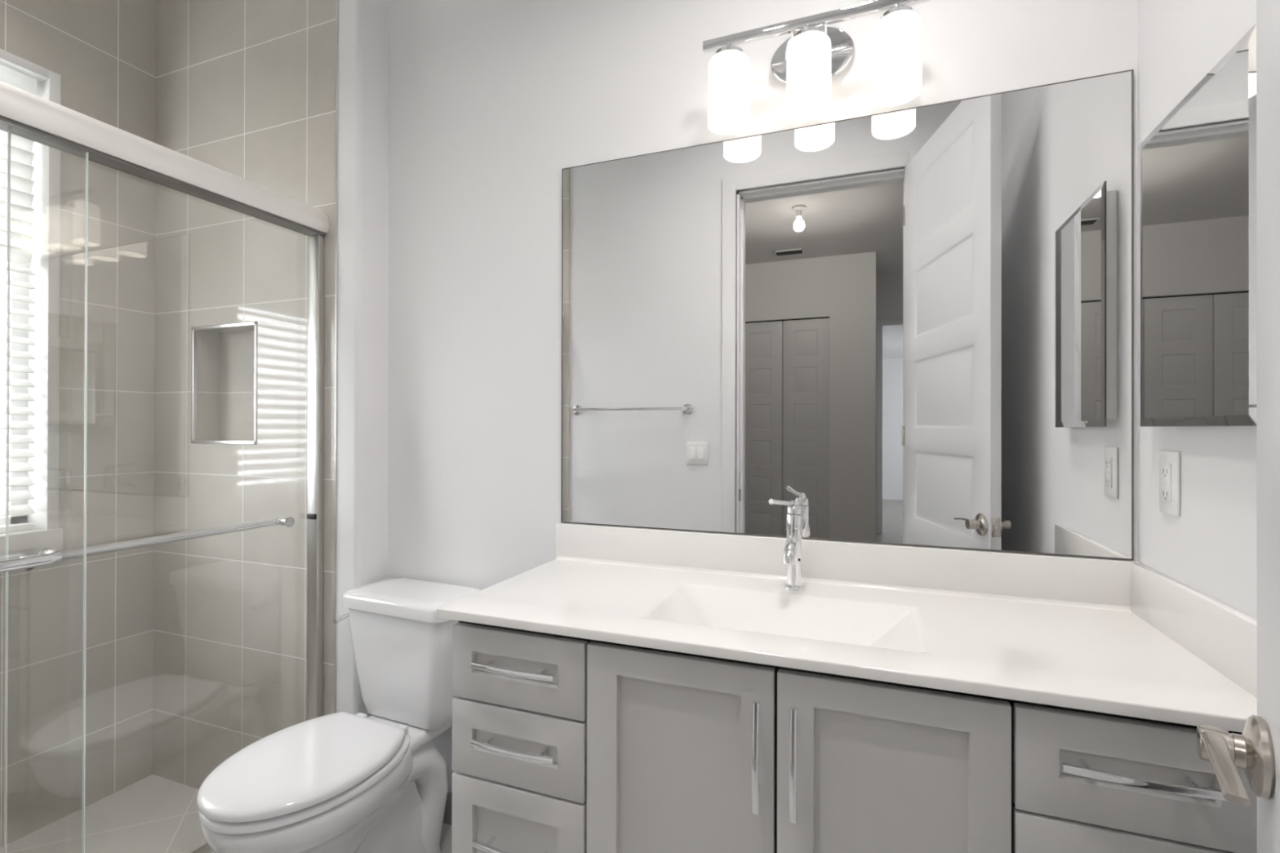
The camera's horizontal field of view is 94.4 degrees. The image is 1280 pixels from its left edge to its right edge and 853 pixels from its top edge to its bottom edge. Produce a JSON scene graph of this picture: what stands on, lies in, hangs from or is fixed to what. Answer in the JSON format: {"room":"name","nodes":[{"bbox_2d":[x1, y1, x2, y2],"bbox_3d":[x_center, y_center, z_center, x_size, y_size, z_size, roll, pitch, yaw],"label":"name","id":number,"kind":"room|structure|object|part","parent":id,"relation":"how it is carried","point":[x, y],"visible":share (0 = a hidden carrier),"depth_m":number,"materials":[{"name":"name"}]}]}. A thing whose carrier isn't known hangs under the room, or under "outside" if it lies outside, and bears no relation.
{"room":"bathroom","nodes":[
{"label":"bathroom","id":0,"kind":"room"},
{"bbox_2d":[0,0,155,848],"bbox_3d":[-2.108,-0.263,1.537,0.150,3.110,1.465,0,0,21],"label":"wall","id":1,"kind":"structure","parent":0,"point":[103,52],"depth_m":2.00,"materials":[{"name":"beige tile"}]},
{"bbox_2d":[0,48,62,560],"bbox_3d":[-2.096,-0.356,1.545,0.166,1.567,0.866,0,0,21],"label":"window","id":2,"kind":"structure","parent":1,"relation":"in","point":[45,264],"depth_m":1.90,"materials":[{"name":"white"}]},
{"bbox_3d":[-2.150,-0.391,1.567,0.040,1.437,0.788,0,0,21],"label":"sash","id":3,"kind":"part","parent":2,"relation":"part of","materials":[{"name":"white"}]},
{"bbox_2d":[0,64,36,533],"bbox_3d":[-2.083,-0.392,1.539,0.045,1.434,0.764,0,0,21],"label":"window blind","id":4,"kind":"object","parent":2,"relation":"attached to","point":[22,156],"visible":0.87,"depth_m":1.86,"materials":[{"name":"white plastic"}]},
{"bbox_3d":[-2.084,0.316,1.537,0.044,0.018,0.764,0,0,21],"label":"rail","id":5,"kind":"part","parent":4,"relation":"part of","materials":[{"name":"white plastic"}]},
{"bbox_3d":[-2.082,-1.082,1.541,0.045,0.054,0.764,0,0,21],"label":"head rail","id":6,"kind":"part","parent":4,"relation":"part of","materials":[{"name":"white plastic"}]},
{"bbox_3d":[-2.098,0.377,1.543,0.166,0.100,0.866,0,0,21],"label":"sill","id":7,"kind":"part","parent":2,"relation":"part of","materials":[{"name":"stone"}]},
{"bbox_2d":[0,773,452,852],"bbox_3d":[-0.627,1.304,1.087,3.241,0.140,1.690,0,0,21],"label":"floor","id":8,"kind":"structure","parent":0,"point":[153,814],"depth_m":1.88,"materials":[{"name":"grey tile"}]},
{"bbox_2d":[196,577,481,852],"bbox_3d":[-0.774,0.861,1.549,0.408,0.748,0.668,0,0,24],"label":"toilet","id":9,"kind":"object","parent":8,"relation":"on","point":[340,782],"visible":0.96,"depth_m":1.54,"materials":[{"name":"white ceramic"}]},
{"bbox_3d":[-0.820,0.815,1.437,0.370,0.034,0.425,0,0,24],"label":"seat lid","id":10,"kind":"part","parent":9,"relation":"part of","materials":[{"name":"white plastic"}]},
{"bbox_3d":[-0.815,0.845,1.446,0.366,0.028,0.443,0,0,24],"label":"seat","id":11,"kind":"part","parent":9,"relation":"part of","materials":[{"name":"white plastic"}]},
{"bbox_3d":[-0.885,0.570,1.779,0.015,0.025,0.072,0,0,24],"label":"lever arm","id":12,"kind":"part","parent":9,"relation":"part of","materials":[{"name":"silver metal"}]},
{"bbox_3d":[-0.672,0.693,1.762,0.372,0.321,0.188,0,0,24],"label":"tank","id":13,"kind":"part","parent":9,"relation":"part of","materials":[{"name":"white ceramic"}]},
{"bbox_3d":[-0.673,0.510,1.758,0.398,0.044,0.206,0,0,24],"label":"tank lid","id":14,"kind":"part","parent":9,"relation":"part of","materials":[{"name":"white ceramic"}]},
{"bbox_2d":[451,620,1257,852],"bbox_3d":[0.311,0.821,1.214,1.331,0.832,0.539,0,0,21],"label":"vanity cabinet","id":15,"kind":"object","parent":8,"relation":"on","point":[561,744],"visible":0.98,"depth_m":0.99,"materials":[{"name":"grey paint"}]},
{"bbox_3d":[-0.247,0.835,1.163,0.182,0.010,0.039,0,0,21],"label":"pull handle","id":16,"kind":"part","parent":15,"relation":"part of","materials":[{"name":"silver metal"}]},
{"bbox_3d":[-0.248,0.635,1.165,0.186,0.010,0.039,0,0,21],"label":"pull handle","id":17,"kind":"part","parent":15,"relation":"part of","materials":[{"name":"silver metal"}]},
{"bbox_3d":[-0.248,0.478,1.165,0.186,0.010,0.039,0,0,21],"label":"pull handle","id":18,"kind":"part","parent":15,"relation":"part of","materials":[{"name":"silver metal"}]},
{"bbox_3d":[-0.246,0.922,1.185,0.306,0.401,0.019,0,0,21],"label":"drawer","id":19,"kind":"part","parent":15,"relation":"part of","materials":[{"name":"grey paint"}]},
{"bbox_3d":[-0.245,0.641,1.186,0.306,0.151,0.019,0,0,21],"label":"drawer","id":20,"kind":"part","parent":15,"relation":"part of","materials":[{"name":"grey paint"}]},
{"bbox_3d":[-0.245,0.486,1.187,0.306,0.148,0.019,0,0,21],"label":"drawer","id":21,"kind":"part","parent":15,"relation":"part of","materials":[{"name":"grey paint"}]},
{"bbox_3d":[0.065,0.768,1.067,0.349,0.710,0.019,0,0,21],"label":"door","id":22,"kind":"part","parent":15,"relation":"part of","materials":[{"name":"grey paint"}]},
{"bbox_3d":[0.195,0.550,0.990,0.010,0.184,0.035,0,0,21],"label":"pull handle","id":23,"kind":"part","parent":15,"relation":"part of","materials":[{"name":"silver metal"}]},
{"bbox_3d":[0.252,0.550,0.968,0.010,0.184,0.035,0,0,21],"label":"pull handle","id":24,"kind":"part","parent":15,"relation":"part of","materials":[{"name":"silver metal"}]},
{"bbox_2d":[436,522,1257,732],"bbox_3d":[0.306,0.376,1.229,1.359,0.198,0.523,0,0,21],"label":"countertop","id":25,"kind":"structure","parent":15,"relation":"on","point":[1125,637],"depth_m":1.20,"materials":[{"name":"white stone"}]},
{"bbox_2d":[768,498,805,591],"bbox_3d":[0.334,0.271,1.352,0.065,0.216,0.146,0,0,28],"label":"faucet","id":26,"kind":"object","parent":25,"relation":"on","point":[792,558],"visible":1,"depth_m":1.37,"materials":[{"name":"silver metal"}]},
{"bbox_3d":[0.334,0.175,1.367,0.098,0.023,0.013,0,0,-38],"label":"lever","id":27,"kind":"part","parent":26,"relation":"part of","materials":[{"name":"silver metal"}]},
{"bbox_3d":[0.340,0.276,1.332,0.025,0.056,0.118,0,0,21],"label":"spout","id":28,"kind":"part","parent":26,"relation":"part of","materials":[{"name":"silver metal"}]},
{"bbox_3d":[0.392,0.768,0.943,0.341,0.710,0.019,0,0,21],"label":"door","id":29,"kind":"part","parent":15,"relation":"part of","materials":[{"name":"grey paint"}]},
{"bbox_3d":[0.704,0.644,0.824,0.315,0.151,0.019,0,0,21],"label":"drawer","id":30,"kind":"part","parent":15,"relation":"part of","materials":[{"name":"grey paint"}]},
{"bbox_3d":[0.704,0.489,0.824,0.315,0.151,0.019,0,0,21],"label":"drawer","id":31,"kind":"part","parent":15,"relation":"part of","materials":[{"name":"grey paint"}]},
{"bbox_3d":[0.683,0.480,0.810,0.182,0.010,0.039,0,0,21],"label":"pull handle","id":32,"kind":"part","parent":15,"relation":"part of","materials":[{"name":"silver metal"}]},
{"bbox_3d":[-1.243,1.183,1.255,0.130,0.100,1.325,0,0,21],"label":"trim","id":33,"kind":"structure","parent":8,"relation":"on","visible":0},
{"bbox_2d":[0,80,328,852],"bbox_3d":[-1.252,0.220,1.269,0.154,1.826,1.312,0,0,19],"label":"shower door","id":34,"kind":"structure","parent":33,"relation":"on","point":[23,113],"depth_m":1.49,"materials":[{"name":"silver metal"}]},
{"bbox_2d":[152,0,336,789],"bbox_3d":[-1.380,-0.259,2.153,1.010,3.110,0.245,0,0,21],"label":"wall","id":35,"kind":"structure","parent":0,"point":[246,89],"depth_m":2.02,"materials":[{"name":"beige tile"}]},
{"bbox_2d":[191,321,257,444],"bbox_3d":[-1.436,-0.146,2.047,0.327,0.412,0.013,0,0,21],"label":"trim","id":36,"kind":"structure","parent":35,"relation":"attached to","point":[194,329],"depth_m":2.07,"materials":[{"name":"silver metal"}]},
{"bbox_2d":[333,0,338,713],"bbox_3d":[-0.951,-0.289,1.859,0.005,3.050,0.010,0,0,21],"label":"trim","id":37,"kind":"structure","parent":35,"relation":"attached to","point":[337,1],"depth_m":1.85,"materials":[{"name":"silver metal"}]},
{"bbox_2d":[336,0,389,717],"bbox_3d":[-0.871,-0.289,1.948,0.086,3.050,0.225,0,0,21],"label":"wall pier","id":38,"kind":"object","parent":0,"point":[363,100],"visible":0.44,"depth_m":1.85,"materials":[{"name":"white paint"}]},
{"bbox_2d":[387,0,1137,792],"bbox_3d":[0.173,-0.287,1.627,2.134,3.050,0.120,0,0,21],"label":"wall","id":39,"kind":"structure","parent":0,"point":[490,100],"depth_m":1.77,"materials":[{"name":"white paint"}]},
{"bbox_2d":[443,791,452,825],"bbox_3d":[-0.524,1.190,1.818,0.658,0.094,0.011,0,0,21],"label":"baseboard","id":40,"kind":"structure","parent":39,"relation":"attached to","point":[448,810],"depth_m":1.84,"materials":[{"name":"grey wood"}]},
{"bbox_2d":[702,0,929,135],"bbox_3d":[0.403,-0.859,1.402,0.510,0.242,0.140,0,0,21],"label":"vanity light","id":41,"kind":"object","parent":39,"relation":"attached to","point":[806,63],"visible":1,"depth_m":1.36,"materials":[{"name":"white glass"}]},
{"bbox_3d":[0.218,-0.819,1.452,0.101,0.163,0.101,0,0,21],"label":"lamp shade","id":42,"kind":"part","parent":41,"relation":"part of","materials":[{"name":"white glass"}]},
{"bbox_3d":[0.218,-0.820,1.452,0.060,0.118,0.060,0,0,21],"label":"bulb","id":43,"kind":"part","parent":41,"relation":"part of","materials":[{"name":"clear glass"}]},
{"bbox_3d":[0.374,-0.923,1.429,0.011,0.031,0.076,0,0,21],"label":"arm","id":44,"kind":"part","parent":41,"relation":"part of","materials":[{"name":"silver metal"}]},
{"bbox_3d":[0.394,-0.820,1.385,0.060,0.118,0.060,0,0,21],"label":"bulb","id":45,"kind":"part","parent":41,"relation":"part of","materials":[{"name":"white glass"}]},
{"bbox_3d":[0.394,-0.819,1.385,0.101,0.163,0.101,0,0,21],"label":"lamp shade","id":46,"kind":"part","parent":41,"relation":"part of","materials":[{"name":"white glass"}]},
{"bbox_3d":[0.423,-0.908,1.460,0.200,0.142,0.018,0,0,21],"label":"plate","id":47,"kind":"part","parent":41,"relation":"part of","materials":[{"name":"silver metal"}]},
{"bbox_3d":[0.440,-0.923,1.404,0.011,0.031,0.076,0,0,21],"label":"arm","id":48,"kind":"part","parent":41,"relation":"part of","materials":[{"name":"silver metal"}]},
{"bbox_3d":[0.571,-0.820,1.317,0.060,0.118,0.060,0,0,21],"label":"bulb","id":49,"kind":"part","parent":41,"relation":"part of","materials":[{"name":"white glass"}]},
{"bbox_3d":[0.571,-0.819,1.317,0.101,0.163,0.101,0,0,21],"label":"lamp shade","id":50,"kind":"part","parent":41,"relation":"part of","materials":[{"name":"white glass"}]},
{"bbox_2d":[560,69,1133,559],"bbox_3d":[0.401,-0.233,1.472,1.341,1.021,0.006,0,0,21],"label":"wall mirror","id":51,"kind":"object","parent":39,"relation":"attached to","point":[914,326],"visible":0.93,"depth_m":1.41,"materials":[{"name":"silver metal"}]},
{"bbox_2d":[555,522,1138,606],"bbox_3d":[0.397,0.330,1.465,1.359,0.103,0.018,0,0,21],"label":"backsplash","id":52,"kind":"structure","parent":39,"relation":"attached to","point":[1062,578],"depth_m":1.40,"materials":[{"name":"white stone"}]},
{"bbox_2d":[1137,0,1257,619],"bbox_3d":[0.813,-0.289,0.479,0.120,3.050,1.570,0,0,21],"label":"wall","id":53,"kind":"structure","parent":0,"point":[1211,548],"depth_m":1.02,"materials":[{"name":"white paint"}]},
{"bbox_2d":[1159,450,1180,515],"bbox_3d":[0.979,0.104,1.098,0.010,0.116,0.072,0,0,21],"label":"outlet plate","id":54,"kind":"object","parent":53,"relation":"attached to","point":[1169,461],"visible":1,"depth_m":1.08,"materials":[{"name":"white plastic"}]},
{"bbox_2d":[1161,463,1172,502],"bbox_3d":[0.977,0.104,1.099,0.004,0.068,0.034,0,0,21],"label":"receptacle","id":55,"kind":"object","parent":54,"relation":"attached to","point":[1166,468],"depth_m":1.09,"materials":[{"name":"white plastic"}]},
{"bbox_2d":[1140,23,1256,426],"bbox_3d":[0.921,-0.276,0.975,0.032,0.551,0.369,0,0,21],"label":"medicine cabinet","id":56,"kind":"object","parent":53,"relation":"attached to","point":[1198,164],"visible":0.79,"depth_m":0.93,"materials":[{"name":"silver mirror"}]},
{"bbox_2d":[1196,0,1279,852],"bbox_3d":[0.430,0.018,0.315,0.133,2.408,0.766,0,0,38],"label":"bathroom door","id":57,"kind":"structure","parent":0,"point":[1256,751],"depth_m":0.57,"materials":[{"name":"white paint"}]},
{"bbox_3d":[0.551,0.317,0.561,0.019,0.017,0.126,0,0,37],"label":"lever handle","id":58,"kind":"part","parent":57,"relation":"part of","materials":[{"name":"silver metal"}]}
]}

